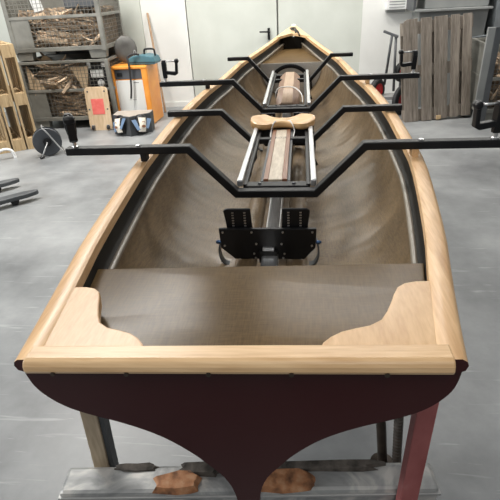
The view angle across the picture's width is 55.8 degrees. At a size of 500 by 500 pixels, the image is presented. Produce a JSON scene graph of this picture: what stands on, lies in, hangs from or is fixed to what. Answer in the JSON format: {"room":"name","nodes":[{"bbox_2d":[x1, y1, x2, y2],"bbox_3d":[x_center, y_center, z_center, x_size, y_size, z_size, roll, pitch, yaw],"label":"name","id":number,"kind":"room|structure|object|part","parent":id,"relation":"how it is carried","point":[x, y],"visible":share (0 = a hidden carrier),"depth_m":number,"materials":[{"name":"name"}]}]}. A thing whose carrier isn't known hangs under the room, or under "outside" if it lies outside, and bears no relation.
{"room":"boat workshop","nodes":[
{"label":"boat workshop","id":0,"kind":"room"},
{"bbox_2d":[0,100,499,499],"bbox_3d":[0.204,0.328,2.833,15.000,0.100,11.080,0,29,6],"label":"floor","id":1,"kind":"structure","parent":0,"point":[42,438],"depth_m":2.78,"materials":[{"name":"concrete"}]},
{"bbox_2d":[0,112,10,153],"bbox_3d":[-3.229,-1.857,5.772,0.144,1.200,0.800,-20,33,-28],"label":"wooden pallet","id":2,"kind":"object","parent":1,"relation":"on","point":[4,141],"visible":0.86,"depth_m":5.73,"materials":[{"name":"brown wood"}]},
{"bbox_2d":[0,148,16,157],"bbox_3d":[-2.863,-1.125,5.522,0.219,0.134,0.034,-16,32,-22],"label":"hoop","id":3,"kind":"object","parent":1,"relation":"on","point":[3,149],"visible":1,"depth_m":5.51,"materials":[{"name":"white plastic"}]},
{"bbox_2d":[0,57,26,151],"bbox_3d":[-3.082,-1.900,5.835,0.144,1.200,0.800,-20,33,-28],"label":"wooden pallet","id":4,"kind":"object","parent":1,"relation":"on","point":[14,133],"visible":0.92,"depth_m":5.75,"materials":[{"name":"brown wood"}]},
{"bbox_2d":[0,41,35,148],"bbox_3d":[-2.934,-1.941,5.894,0.144,1.200,0.800,-20,33,-28],"label":"wooden pallet","id":5,"kind":"object","parent":1,"relation":"on","point":[7,52],"visible":0.7,"depth_m":5.67,"materials":[{"name":"brown wood"}]},
{"bbox_2d":[0,178,38,204],"bbox_3d":[-2.741,-0.833,3.915,1.519,1.166,0.625,-23,34,-31],"label":"truck","id":6,"kind":"object","parent":1,"relation":"on","point":[14,199],"visible":1,"depth_m":4.30,"materials":[{"name":"grey metal"}]},
{"bbox_2d":[32,125,65,158],"bbox_3d":[-2.365,-1.282,5.527,0.341,0.368,0.268,-14,31,-18],"label":"cable reel","id":7,"kind":"object","parent":1,"relation":"on","point":[46,140],"visible":1,"depth_m":5.48,"materials":[{"name":"grey plastic"}]},
{"bbox_3d":[-2.308,-1.299,5.553,0.212,0.368,0.197,-14,31,-18],"label":"frame","id":8,"kind":"part","parent":7,"relation":"part of","materials":[{"name":"silver metal"}]},
{"bbox_2d":[18,52,121,128],"bbox_3d":[-2.450,-2.318,6.833,1.260,0.900,0.840,-1,29,5],"label":"wire crate","id":9,"kind":"object","parent":1,"relation":"on","point":[39,104],"visible":0.48,"depth_m":6.50,"materials":[{"name":"grey metal"}]},
{"bbox_2d":[26,66,45,89],"bbox_3d":[-2.894,-2.326,6.439,0.300,0.360,0.014,0,29,6],"label":"board offcut","id":10,"kind":"object","parent":9,"relation":"in","point":[27,70],"visible":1,"depth_m":6.46,"materials":[{"name":"brown wood"}]},
{"bbox_3d":[-2.930,-2.016,6.580,0.260,0.335,0.020,-1,29,5],"label":"plate","id":11,"kind":"part","parent":9,"relation":"part of","materials":[{"name":"grey metal"}]},
{"bbox_2d":[47,75,65,80],"bbox_3d":[-2.444,-2.425,6.519,0.731,0.068,0.057,-28,37,-37],"label":"stick","id":12,"kind":"object","parent":9,"relation":"in","point":[60,76],"visible":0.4,"depth_m":6.37,"materials":[{"name":"brown wood"}]},
{"bbox_2d":[0,0,123,60],"bbox_3d":[-2.484,-3.105,6.395,1.260,0.900,0.840,-1,29,5],"label":"wire crate","id":13,"kind":"object","parent":9,"relation":"on","point":[19,30],"visible":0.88,"depth_m":6.15,"materials":[{"name":"grey metal"}]},
{"bbox_3d":[-2.964,-2.803,6.142,0.260,0.335,0.020,-1,29,5],"label":"plate","id":14,"kind":"part","parent":13,"relation":"part of","materials":[{"name":"grey metal"}]},
{"bbox_2d":[30,24,40,30],"bbox_3d":[-2.859,-2.928,6.224,0.377,0.111,0.052,17,35,32],"label":"stick","id":15,"kind":"object","parent":13,"relation":"in","point":[35,26],"visible":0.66,"depth_m":6.17,"materials":[{"name":"brown wood"}]},
{"bbox_2d":[29,0,43,11],"bbox_3d":[-2.730,-3.179,5.960,0.187,0.320,0.020,0,29,6],"label":"board offcut","id":16,"kind":"object","parent":13,"relation":"in","point":[33,1],"visible":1,"depth_m":5.99,"materials":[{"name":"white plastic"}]},
{"bbox_2d":[32,14,45,25],"bbox_3d":[-2.739,-2.990,6.133,0.289,0.131,0.055,10,32,23],"label":"stick","id":17,"kind":"object","parent":13,"relation":"in","point":[44,14],"visible":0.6,"depth_m":6.12,"materials":[{"name":"brown wood"}]},
{"bbox_2d":[35,43,44,47],"bbox_3d":[-2.770,-2.778,6.312,0.316,0.148,0.076,-14,31,-19],"label":"stick","id":18,"kind":"object","parent":13,"relation":"in","point":[39,44],"visible":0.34,"depth_m":6.29,"materials":[{"name":"brown wood"}]},
{"bbox_2d":[41,25,70,29],"bbox_3d":[-2.519,-2.889,6.119,0.402,0.073,0.025,1,29,8],"label":"stick","id":19,"kind":"object","parent":13,"relation":"in","point":[41,25],"visible":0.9,"depth_m":6.11,"materials":[{"name":"brown wood"}]},
{"bbox_2d":[36,39,80,44],"bbox_3d":[-2.539,-2.758,6.258,0.579,0.098,0.050,-4,29,-1],"label":"stick","id":20,"kind":"object","parent":13,"relation":"in","point":[77,43],"visible":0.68,"depth_m":6.24,"materials":[{"name":"brown wood"}]},
{"bbox_2d":[37,35,68,43],"bbox_3d":[-2.590,-2.775,6.213,0.403,0.116,0.074,0,29,6],"label":"stick","id":21,"kind":"object","parent":20,"relation":"on","point":[40,36],"visible":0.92,"depth_m":6.19,"materials":[{"name":"brown wood"}]},
{"bbox_3d":[-2.507,-3.172,6.383,1.202,0.700,0.782,-1,29,5],"label":"plate","id":22,"kind":"part","parent":13,"relation":"part of","materials":[{"name":"grey metal"}]},
{"bbox_2d":[46,20,80,29],"bbox_3d":[-2.411,-2.912,6.102,0.435,0.137,0.072,-3,29,1],"label":"stick","id":23,"kind":"object","parent":13,"relation":"in","point":[77,27],"visible":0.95,"depth_m":6.08,"materials":[{"name":"brown wood"}]},
{"bbox_2d":[48,8,76,23],"bbox_3d":[-2.429,-3.034,6.107,0.414,0.201,0.064,7,31,17],"label":"stick","id":24,"kind":"object","parent":23,"relation":"on","point":[50,9],"visible":0.58,"depth_m":6.10,"materials":[{"name":"brown wood"}]},
{"bbox_2d":[18,5,118,47],"bbox_3d":[-2.477,-3.076,6.480,1.140,0.473,0.580,-1,29,5],"label":"litter","id":25,"kind":"object","parent":13,"relation":"on","point":[93,30],"visible":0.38,"depth_m":6.26,"materials":[{"name":"brown wood"}]},
{"label":"stick","id":26,"kind":"object","parent":25,"relation":"on","visible":0},
{"bbox_2d":[47,31,64,35],"bbox_3d":[-2.533,-2.835,6.176,0.250,0.076,0.058,-3,29,1],"label":"stick","id":27,"kind":"object","parent":26,"relation":"on","point":[52,32],"visible":0.76,"depth_m":6.15,"materials":[{"name":"brown wood"}]},
{"bbox_2d":[61,34,91,46],"bbox_3d":[-2.317,-2.777,6.269,0.471,0.161,0.046,0,29,6],"label":"stick","id":28,"kind":"object","parent":13,"relation":"in","point":[88,34],"visible":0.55,"depth_m":6.24,"materials":[{"name":"brown wood"}]},
{"bbox_2d":[63,0,93,8],"bbox_3d":[-2.175,-3.254,6.034,0.400,0.280,0.200,0,29,6],"label":"plastic box","id":29,"kind":"object","parent":13,"relation":"in","point":[68,2],"visible":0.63,"depth_m":5.99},
{"bbox_2d":[67,17,95,19],"bbox_3d":[-2.170,-2.966,6.045,0.385,0.044,0.030,-1,29,4],"label":"stick","id":30,"kind":"object","parent":13,"relation":"in","point":[82,18],"visible":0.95,"depth_m":6.04,"materials":[{"name":"brown wood"}]},
{"bbox_2d":[90,34,99,44],"bbox_3d":[-2.047,-2.783,6.259,0.201,0.164,0.061,-11,30,-13],"label":"stick","id":31,"kind":"object","parent":13,"relation":"in","point":[98,35],"visible":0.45,"depth_m":6.24,"materials":[{"name":"brown wood"}]},
{"bbox_2d":[57,65,84,82],"bbox_3d":[-2.444,-2.422,6.479,0.041,0.152,0.585,9,31,20],"label":"stick","id":32,"kind":"object","parent":9,"relation":"in","point":[64,78],"visible":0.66,"depth_m":6.36,"materials":[{"name":"brown wood"}]},
{"bbox_3d":[-2.472,-2.385,6.822,1.202,0.700,0.782,-1,29,5],"label":"plate","id":33,"kind":"part","parent":9,"relation":"part of","materials":[{"name":"grey metal"}]},
{"bbox_2d":[62,63,84,93],"bbox_3d":[-2.428,-2.389,6.499,0.062,0.360,0.599,8,31,20],"label":"stick","id":34,"kind":"object","parent":9,"relation":"in","point":[67,86],"visible":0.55,"depth_m":6.41,"materials":[{"name":"brown wood"}]},
{"bbox_2d":[33,64,114,115],"bbox_3d":[-2.446,-2.350,6.884,1.140,0.612,0.580,-1,29,5],"label":"litter","id":35,"kind":"object","parent":9,"relation":"on","point":[35,72],"visible":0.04,"depth_m":6.71,"materials":[{"name":"brown wood"}]},
{"bbox_2d":[62,111,87,115],"bbox_3d":[-2.414,-1.934,6.682,0.460,0.102,0.064,-6,29,-6],"label":"stick","id":36,"kind":"object","parent":9,"relation":"in","point":[73,112],"visible":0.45,"depth_m":6.66,"materials":[{"name":"brown wood"}]},
{"bbox_2d":[67,93,84,101],"bbox_3d":[-2.416,-2.128,6.575,0.327,0.134,0.058,5,30,15],"label":"stick","id":37,"kind":"object","parent":9,"relation":"in","point":[82,94],"visible":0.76,"depth_m":6.56,"materials":[{"name":"brown wood"}]},
{"bbox_2d":[70,66,87,87],"bbox_3d":[-2.282,-2.337,6.386,0.250,0.290,0.014,0,29,6],"label":"board offcut","id":38,"kind":"object","parent":9,"relation":"in","point":[85,67],"visible":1,"depth_m":6.36,"materials":[{"name":"brown wood"}]},
{"bbox_2d":[87,62,110,86],"bbox_3d":[-2.052,-2.414,6.449,0.280,0.320,0.220,0,29,6],"label":"machine","id":39,"kind":"object","parent":9,"relation":"in","point":[88,63],"visible":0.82,"depth_m":6.37,"materials":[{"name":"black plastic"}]},
{"bbox_3d":[-2.061,-2.379,6.366,0.180,0.100,0.030,0,29,6],"label":"panel","id":40,"kind":"part","parent":39,"relation":"part of","materials":[{"name":"white plastic"}]},
{"label":"stick","id":41,"kind":"object","parent":9,"relation":"in","visible":0},
{"bbox_2d":[39,80,76,88],"bbox_3d":[-2.652,-2.270,6.496,0.551,0.160,0.080,0,29,5],"label":"stick","id":42,"kind":"object","parent":41,"relation":"on","point":[45,83],"visible":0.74,"depth_m":6.47,"materials":[{"name":"brown wood"}]},
{"label":"board offcut","id":43,"kind":"object","parent":9,"relation":"on","visible":0},
{"bbox_2d":[36,56,57,66],"bbox_3d":[-2.771,-2.566,6.400,0.320,0.129,0.043,-3,29,1],"label":"board offcut","id":44,"kind":"object","parent":43,"relation":"on","point":[43,57],"visible":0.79,"depth_m":6.39,"materials":[{"name":"brown wood"}]},
{"label":"stick","id":45,"kind":"object","parent":9,"relation":"in","visible":0},
{"bbox_2d":[37,78,68,82],"bbox_3d":[-2.728,-2.347,6.521,0.559,0.075,0.063,3,30,12],"label":"stick","id":46,"kind":"object","parent":45,"relation":"on","point":[56,80],"visible":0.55,"depth_m":6.48,"materials":[{"name":"brown wood"}]},
{"bbox_2d":[84,87,112,130],"bbox_3d":[-2.061,-1.907,6.399,0.315,0.565,0.134,-1,29,4],"label":"board","id":47,"kind":"object","parent":1,"relation":"on","point":[97,99],"visible":1,"depth_m":6.41,"materials":[{"name":"brown wood"}]},
{"bbox_2d":[113,110,154,136],"bbox_3d":[-1.559,-1.685,6.274,0.490,0.250,0.397,-1,29,4],"label":"tool bag","id":48,"kind":"object","parent":1,"relation":"on","point":[130,115],"visible":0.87,"depth_m":6.21,"materials":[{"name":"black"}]},
{"bbox_2d":[113,115,125,133],"bbox_3d":[-1.719,-1.628,6.171,0.261,0.251,0.124,18,36,34],"label":"pocket","id":49,"kind":"object","parent":48,"relation":"on","point":[119,125],"visible":1,"depth_m":6.12,"materials":[{"name":"fabric"}]},
{"bbox_2d":[132,114,150,132],"bbox_3d":[-1.399,-1.639,6.156,0.272,0.250,0.124,-22,34,-30],"label":"pocket","id":50,"kind":"object","parent":48,"relation":"on","point":[141,123],"visible":1,"depth_m":6.11,"materials":[{"name":"fabric"}]},
{"bbox_2d":[110,62,163,123],"bbox_3d":[-1.604,-2.235,6.716,0.537,0.785,0.485,1,29,8],"label":"base cabinet","id":51,"kind":"object","parent":1,"relation":"on","point":[146,94],"visible":0.67,"depth_m":6.51,"materials":[{"name":"paint"}]},
{"bbox_3d":[-1.861,-2.139,6.579,0.070,0.775,0.080,1,29,8],"label":"corner post","id":52,"kind":"part","parent":51,"relation":"part of","materials":[{"name":"orange paint"}]},
{"bbox_2d":[114,36,136,62],"bbox_3d":[-1.699,-2.758,6.493,0.314,0.349,0.128,-18,32,-24],"label":"round disc","id":53,"kind":"object","parent":51,"relation":"on","point":[124,45],"visible":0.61,"depth_m":6.48,"materials":[{"name":"grey metal"}]},
{"bbox_3d":[-1.635,-2.068,6.578,0.390,0.570,0.017,1,29,8],"label":"panel","id":54,"kind":"part","parent":51,"relation":"part of","materials":[{"name":"grey paint"}]},
{"bbox_2d":[129,48,160,64],"bbox_3d":[-1.447,-2.637,6.406,0.401,0.200,0.248,3,30,11],"label":"tool case","id":55,"kind":"object","parent":51,"relation":"on","point":[145,58],"visible":0.96,"depth_m":6.33,"materials":[{"name":"teal plastic"}]},
{"bbox_2d":[127,53,138,98],"bbox_3d":[-1.562,-2.352,6.381,0.212,0.576,0.051,-15,31,-20],"label":"hose","id":56,"kind":"object","parent":55,"relation":"hanging from","point":[131,54],"visible":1,"depth_m":6.31,"materials":[{"name":"grey plastic"}]},
{"bbox_3d":[-1.355,-2.670,6.354,0.178,0.101,0.026,3,30,11],"label":"handle","id":57,"kind":"part","parent":55,"relation":"part of","materials":[{"name":"black plastic"}]},
{"bbox_3d":[-1.380,-2.227,6.689,0.087,0.775,0.480,1,29,8],"label":"panel","id":58,"kind":"part","parent":51,"relation":"part of","materials":[{"name":"orange paint"}]},
{"bbox_2d":[146,13,165,112],"bbox_3d":[-1.414,-2.818,7.144,0.033,1.380,0.439,-13,30,-17],"label":"pole","id":59,"kind":"object","parent":1,"relation":"on","point":[147,14],"visible":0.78,"depth_m":7.14,"materials":[{"name":"brown wood"}]},
{"bbox_2d":[58,402,440,499],"bbox_3d":[-0.012,0.610,1.327,1.070,0.912,0.479,-2,29,2],"label":"stand","id":60,"kind":"object","parent":1,"relation":"on","point":[414,478],"visible":0.76,"depth_m":1.33,"materials":[{"name":"paint"}]},
{"bbox_3d":[-0.456,0.623,1.440,0.077,0.802,0.034,-2,29,2],"label":"post","id":61,"kind":"part","parent":60,"relation":"part of","materials":[{"name":"brown wood"}]},
{"bbox_3d":[0.417,0.627,1.241,0.058,0.900,0.034,-2,29,2],"label":"post","id":62,"kind":"part","parent":60,"relation":"part of","materials":[{"name":"red wood"}]},
{"bbox_2d":[371,421,391,462],"bbox_3d":[0.500,0.718,1.752,0.090,0.237,0.090,0,29,6],"label":"stand leg","id":63,"kind":"object","parent":1,"relation":"on","point":[381,455],"visible":0.52,"depth_m":1.75,"materials":[{"name":"metal"}]},
{"bbox_3d":[0.492,0.707,1.755,0.036,0.220,0.059,-28,37,-37],"label":"handle","id":64,"kind":"part","parent":63,"relation":"part of","materials":[{"name":"metal"}]},
{"bbox_2d":[371,30,400,114],"bbox_3d":[1.892,-2.363,6.317,0.396,1.063,0.462,23,38,39],"label":"cart","id":65,"kind":"object","parent":1,"relation":"on","point":[379,85],"visible":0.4,"depth_m":6.31,"materials":[{"name":"red painted steel"},{"name":"black rubber"},{"name":"dark grey steel"}]},
{"bbox_3d":[1.910,-2.111,6.507,0.349,0.054,0.260,0,29,6],"label":"axle frame","id":66,"kind":"part","parent":65,"relation":"part of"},
{"bbox_3d":[1.823,-2.794,6.104,0.200,0.096,0.032,11,32,24],"label":"handle","id":67,"kind":"part","parent":65,"relation":"part of","materials":[{"name":"grey metal"}]},
{"bbox_2d":[395,63,400,85],"bbox_3d":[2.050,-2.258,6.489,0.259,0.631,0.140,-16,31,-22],"label":"wheel","id":68,"kind":"object","parent":65,"relation":"attached to","point":[398,67],"visible":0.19,"depth_m":6.30,"materials":[{"name":"black rubber"}]},
{"bbox_2d":[391,417,403,462],"bbox_3d":[0.534,0.640,1.658,0.100,0.461,0.100,0,29,6],"label":"stand leg","id":69,"kind":"object","parent":1,"relation":"on","point":[398,423],"visible":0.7,"depth_m":1.68,"materials":[{"name":"metal"}]},
{"bbox_2d":[400,13,473,121],"bbox_3d":[2.363,-2.281,5.983,0.951,1.265,0.365,-5,29,-3],"label":"wooden pallet","id":70,"kind":"object","parent":1,"relation":"on","point":[434,67],"visible":0.94,"depth_m":5.93,"materials":[{"name":"grey wood"}]},
{"bbox_2d":[406,0,492,106],"bbox_3d":[2.649,-3.041,6.433,0.990,2.050,0.600,0,29,6],"label":"hopper","id":71,"kind":"object","parent":1,"relation":"on","point":[425,8],"visible":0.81,"depth_m":6.18,"materials":[{"name":"grey metal"}]},
{"bbox_3d":[2.142,-3.513,6.189,0.030,0.640,0.500,0,29,6],"label":"frame post","id":72,"kind":"part","parent":71,"relation":"part of","materials":[{"name":"grey metal"}]},
{"bbox_2d":[472,35,485,37],"bbox_3d":[3.188,-2.703,6.357,0.469,0.442,0.150,6,30,17],"label":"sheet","id":73,"kind":"object","parent":71,"relation":"attached to","point":[480,36],"visible":0.02,"depth_m":6.25,"materials":[{"name":"grey metal"}]},
{"bbox_2d":[470,38,499,120],"bbox_3d":[3.497,-2.175,5.974,1.260,0.900,0.840,2,29,10],"label":"wire crate","id":74,"kind":"object","parent":1,"relation":"on","point":[478,44],"visible":0.2,"depth_m":5.98,"materials":[{"name":"grey metal"}]},
{"bbox_2d":[487,51,499,106],"bbox_3d":[3.507,-2.199,6.029,1.140,0.593,0.580,2,29,10],"label":"litter","id":75,"kind":"object","parent":74,"relation":"on","point":[495,87],"visible":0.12,"depth_m":5.89,"materials":[{"name":"brown wood"}]},
{"bbox_2d":[471,27,499,125],"bbox_3d":[2.782,-2.026,5.573,0.145,1.100,0.058,0,29,6],"label":"steel post","id":76,"kind":"object","parent":1,"relation":"on","point":[492,41],"visible":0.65,"depth_m":5.49,"materials":[{"name":"grey metal"}]},
{"bbox_2d":[484,0,499,34],"bbox_3d":[3.731,-3.079,6.340,1.020,2.100,0.480,0,29,6],"label":"tall cabinet","id":77,"kind":"object","parent":1,"relation":"on","point":[493,17],"visible":0.17,"depth_m":6.21,"materials":[{"name":"grey metal"}]},
{"bbox_3d":[0.353,-0.840,4.188,0.900,0.626,0.565,0,29,6],"label":"stand","id":78,"kind":"object","parent":1,"relation":"on","visible":0},
{"bbox_2d":[14,24,468,499],"bbox_3d":[0.287,-1.139,3.564,1.155,0.639,6.108,0,29,6],"label":"rowing boat","id":79,"kind":"object","parent":78,"relation":"on","point":[243,365],"visible":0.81,"depth_m":1.07,"materials":[{"name":"red paint"}]},
{"bbox_2d":[216,208,320,264],"bbox_3d":[0.070,-0.051,1.782,0.394,0.246,0.080,0,29,6],"label":"stretcher","id":80,"kind":"object","parent":79,"relation":"on","point":[295,239],"visible":0.97,"depth_m":1.75,"materials":[{"name":"black plastic"}]},
{"bbox_3d":[-0.045,-0.115,1.747,0.104,0.090,0.020,0,29,6],"label":"heel plate","id":81,"kind":"part","parent":80,"relation":"part of","materials":[{"name":"black plastic"}]},
{"bbox_3d":[0.069,-0.003,1.776,0.044,0.016,0.012,0,29,6],"label":"maker plate","id":82,"kind":"part","parent":80,"relation":"part of","materials":[{"name":"metal"}]},
{"bbox_3d":[0.166,-0.114,1.724,0.103,0.090,0.020,0,29,6],"label":"heel plate","id":83,"kind":"part","parent":80,"relation":"part of","materials":[{"name":"black plastic"}]},
{"bbox_3d":[0.207,-0.633,2.995,0.062,0.050,3.500,0,29,6],"label":"keel rail","id":84,"kind":"part","parent":79,"relation":"part of","materials":[{"name":"wood"}]},
{"bbox_2d":[63,100,499,197],"bbox_3d":[0.145,-0.522,2.257,1.668,0.529,1.100,0,29,6],"label":"rig","id":85,"kind":"object","parent":79,"relation":"on","point":[274,183],"visible":0.91,"depth_m":1.88,"materials":[{"name":"metal"}]},
{"bbox_3d":[0.004,-0.509,2.353,0.024,0.030,0.975,0,29,6],"label":"seat rail","id":86,"kind":"part","parent":85,"relation":"part of","materials":[{"name":"metal"}]},
{"bbox_3d":[0.110,-0.262,1.939,0.256,0.024,0.053,0,29,6],"label":"plate","id":87,"kind":"part","parent":85,"relation":"part of","materials":[{"name":"silver metal"}]},
{"bbox_2d":[250,113,314,135],"bbox_3d":[0.186,-0.712,2.694,0.366,0.094,0.199,0,29,6],"label":"seat","id":88,"kind":"object","parent":85,"relation":"on","point":[302,121],"visible":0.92,"depth_m":2.65,"materials":[{"name":"brown wood"}]},
{"bbox_2d":[270,120,294,140],"bbox_3d":[0.177,-0.654,2.570,0.136,0.054,0.257,0,29,6],"label":"cord","id":89,"kind":"object","parent":88,"relation":"on","point":[288,120],"visible":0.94,"depth_m":2.61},
{"bbox_3d":[0.101,-0.314,1.855,1.670,0.218,0.042,0,29,6],"label":"wing arm","id":90,"kind":"part","parent":85,"relation":"part of"},
{"bbox_3d":[0.168,-0.652,2.471,1.200,0.183,0.042,0,29,6],"label":"wing arm","id":91,"kind":"part","parent":85,"relation":"part of"},
{"bbox_3d":[0.302,-0.508,2.321,0.024,0.030,0.975,0,29,6],"label":"seat rail","id":92,"kind":"part","parent":85,"relation":"part of","materials":[{"name":"metal"}]},
{"bbox_3d":[0.848,-0.513,1.656,0.095,0.009,0.009,-4,29,-1],"label":"gate rod","id":93,"kind":"part","parent":85,"relation":"part of","materials":[{"name":"metal"}]},
{"bbox_2d":[258,112,313,150],"bbox_3d":[0.227,-0.757,3.016,0.394,0.246,0.080,0,29,6],"label":"stretcher","id":94,"kind":"object","parent":79,"relation":"on","point":[295,113],"visible":0.14,"depth_m":2.96,"materials":[{"name":"black plastic"}]},
{"bbox_3d":[0.113,-0.820,2.981,0.104,0.090,0.020,0,29,6],"label":"heel plate","id":95,"kind":"part","parent":94,"relation":"part of","materials":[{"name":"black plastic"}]},
{"bbox_3d":[0.324,-0.820,2.958,0.103,0.090,0.020,0,29,6],"label":"heel plate","id":96,"kind":"part","parent":94,"relation":"part of","materials":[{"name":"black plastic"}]},
{"bbox_2d":[160,50,419,112],"bbox_3d":[0.297,-1.313,3.632,1.684,0.502,1.242,0,29,6],"label":"rig","id":97,"kind":"object","parent":79,"relation":"on","point":[287,100],"visible":0.99,"depth_m":3.15,"materials":[{"name":"metal"}]},
{"bbox_3d":[0.151,-1.280,3.698,0.024,0.062,1.180,0,29,6],"label":"seat rail","id":98,"kind":"part","parent":97,"relation":"part of","materials":[{"name":"metal"}]},
{"bbox_3d":[0.248,-0.970,3.203,0.256,0.024,0.053,0,29,6],"label":"plate","id":99,"kind":"part","parent":97,"relation":"part of","materials":[{"name":"silver metal"}]},
{"bbox_2d":[275,86,302,102],"bbox_3d":[0.326,-1.172,3.543,0.111,0.085,0.300,-25,36,-34],"label":"cord","id":100,"kind":"object","parent":97,"relation":"on","point":[282,86],"visible":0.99,"depth_m":3.59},
{"bbox_3d":[0.329,-1.513,3.939,1.030,0.216,0.042,0,29,6],"label":"wing arm","id":101,"kind":"part","parent":97,"relation":"part of"},
{"bbox_3d":[0.239,-1.024,3.118,1.680,0.223,0.042,0,29,6],"label":"wing arm","id":102,"kind":"part","parent":97,"relation":"part of"},
{"bbox_3d":[0.355,-1.529,4.181,0.330,0.050,0.060,0,29,6],"label":"plate","id":103,"kind":"part","parent":97,"relation":"part of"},
{"bbox_3d":[0.450,-1.279,3.666,0.024,0.062,1.180,0,29,6],"label":"seat rail","id":104,"kind":"part","parent":97,"relation":"part of","materials":[{"name":"metal"}]},
{"bbox_3d":[0.386,-1.564,4.539,0.358,0.358,0.006,0,29,6],"label":"hatch lid","id":105,"kind":"part","parent":79,"relation":"part of","materials":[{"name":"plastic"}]},
{"bbox_2d":[140,0,485,101],"bbox_3d":[0.605,-4.376,6.414,15.000,4.600,0.200,0,29,6],"label":"wall","id":106,"kind":"structure","parent":0,"point":[168,18],"depth_m":7.04,"materials":[{"name":"white paint"}]},
{"bbox_2d":[0,0,146,111],"bbox_3d":[-4.263,-4.337,6.836,5.230,4.600,0.028,0,29,6],"label":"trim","id":107,"kind":"structure","parent":106,"relation":"attached to","point":[131,15],"depth_m":7.11,"materials":[{"name":"grey paint"}]},
{"bbox_2d":[162,101,190,106],"bbox_3d":[-1.218,-2.353,7.621,0.610,0.075,0.020,0,29,6],"label":"baseboard","id":108,"kind":"structure","parent":106,"relation":"attached to","point":[167,104],"depth_m":7.61,"materials":[{"name":"white paint"}]},
{"bbox_2d":[186,0,276,96],"bbox_3d":[-0.275,-3.458,6.913,1.326,2.580,0.136,0,29,6],"label":"door","id":109,"kind":"structure","parent":106,"relation":"in","point":[219,30],"depth_m":7.04,"materials":[{"name":"grey paint"}]},
{"bbox_2d":[186,0,278,87],"bbox_3d":[0.337,-3.494,6.916,2.565,2.600,0.010,0,29,6],"label":"trim","id":110,"kind":"structure","parent":106,"relation":"attached to","point":[277,0],"depth_m":6.99,"materials":[{"name":"white metal"}]},
{"bbox_2d":[278,0,362,73],"bbox_3d":[1.010,-3.475,6.813,1.203,2.580,0.050,0,29,6],"label":"door","id":111,"kind":"structure","parent":106,"relation":"in","point":[336,25],"depth_m":6.87,"materials":[{"name":"grey paint"}]},
{"bbox_2d":[385,0,406,12],"bbox_3d":[2.036,-3.564,6.514,0.290,0.500,0.146,0,29,6],"label":"wall box","id":112,"kind":"object","parent":106,"relation":"attached to","point":[390,5],"visible":0.97,"depth_m":6.54,"materials":[{"name":"white plastic"}]},
{"label":"stick","id":113,"kind":"object","parent":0,"visible":0},
{"label":"stick","id":114,"kind":"object","parent":113,"relation":"on","visible":0},
{"bbox_2d":[46,69,70,76],"bbox_3d":[-2.729,-2.465,6.456,0.598,0.188,0.063,8,31,19],"label":"stick","id":115,"kind":"object","parent":114,"relation":"on","point":[57,72],"visible":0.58,"depth_m":6.41,"materials":[{"name":"brown wood"}]},
{"bbox_2d":[35,63,74,75],"bbox_3d":[-2.671,-2.442,6.404,0.666,0.162,0.042,-3,29,1],"label":"stick","id":116,"kind":"object","parent":115,"relation":"on","point":[63,66],"visible":0.79,"depth_m":6.39,"materials":[{"name":"brown wood"}]},
{"label":"stick","id":117,"kind":"object","parent":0,"visible":0},
{"bbox_2d":[64,32,85,37],"bbox_3d":[-2.311,-2.832,6.211,0.308,0.072,0.070,-4,29,-2],"label":"stick","id":118,"kind":"object","parent":117,"relation":"on","point":[75,33],"visible":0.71,"depth_m":6.19,"materials":[{"name":"brown wood"}]},
{"bbox_3d":[-2.354,-3.036,6.189,0.488,0.056,0.058,1,64,35],"label":"stick","id":119,"kind":"object","parent":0,"visible":0},
{"label":"stick","id":120,"kind":"object","parent":119,"relation":"on","visible":0},
{"bbox_2d":[38,8,71,27],"bbox_3d":[-2.525,-3.000,6.106,0.515,0.213,0.065,-3,29,1],"label":"stick","id":121,"kind":"object","parent":120,"relation":"on","point":[63,12],"visible":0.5,"depth_m":6.06,"materials":[{"name":"brown wood"}]}
]}

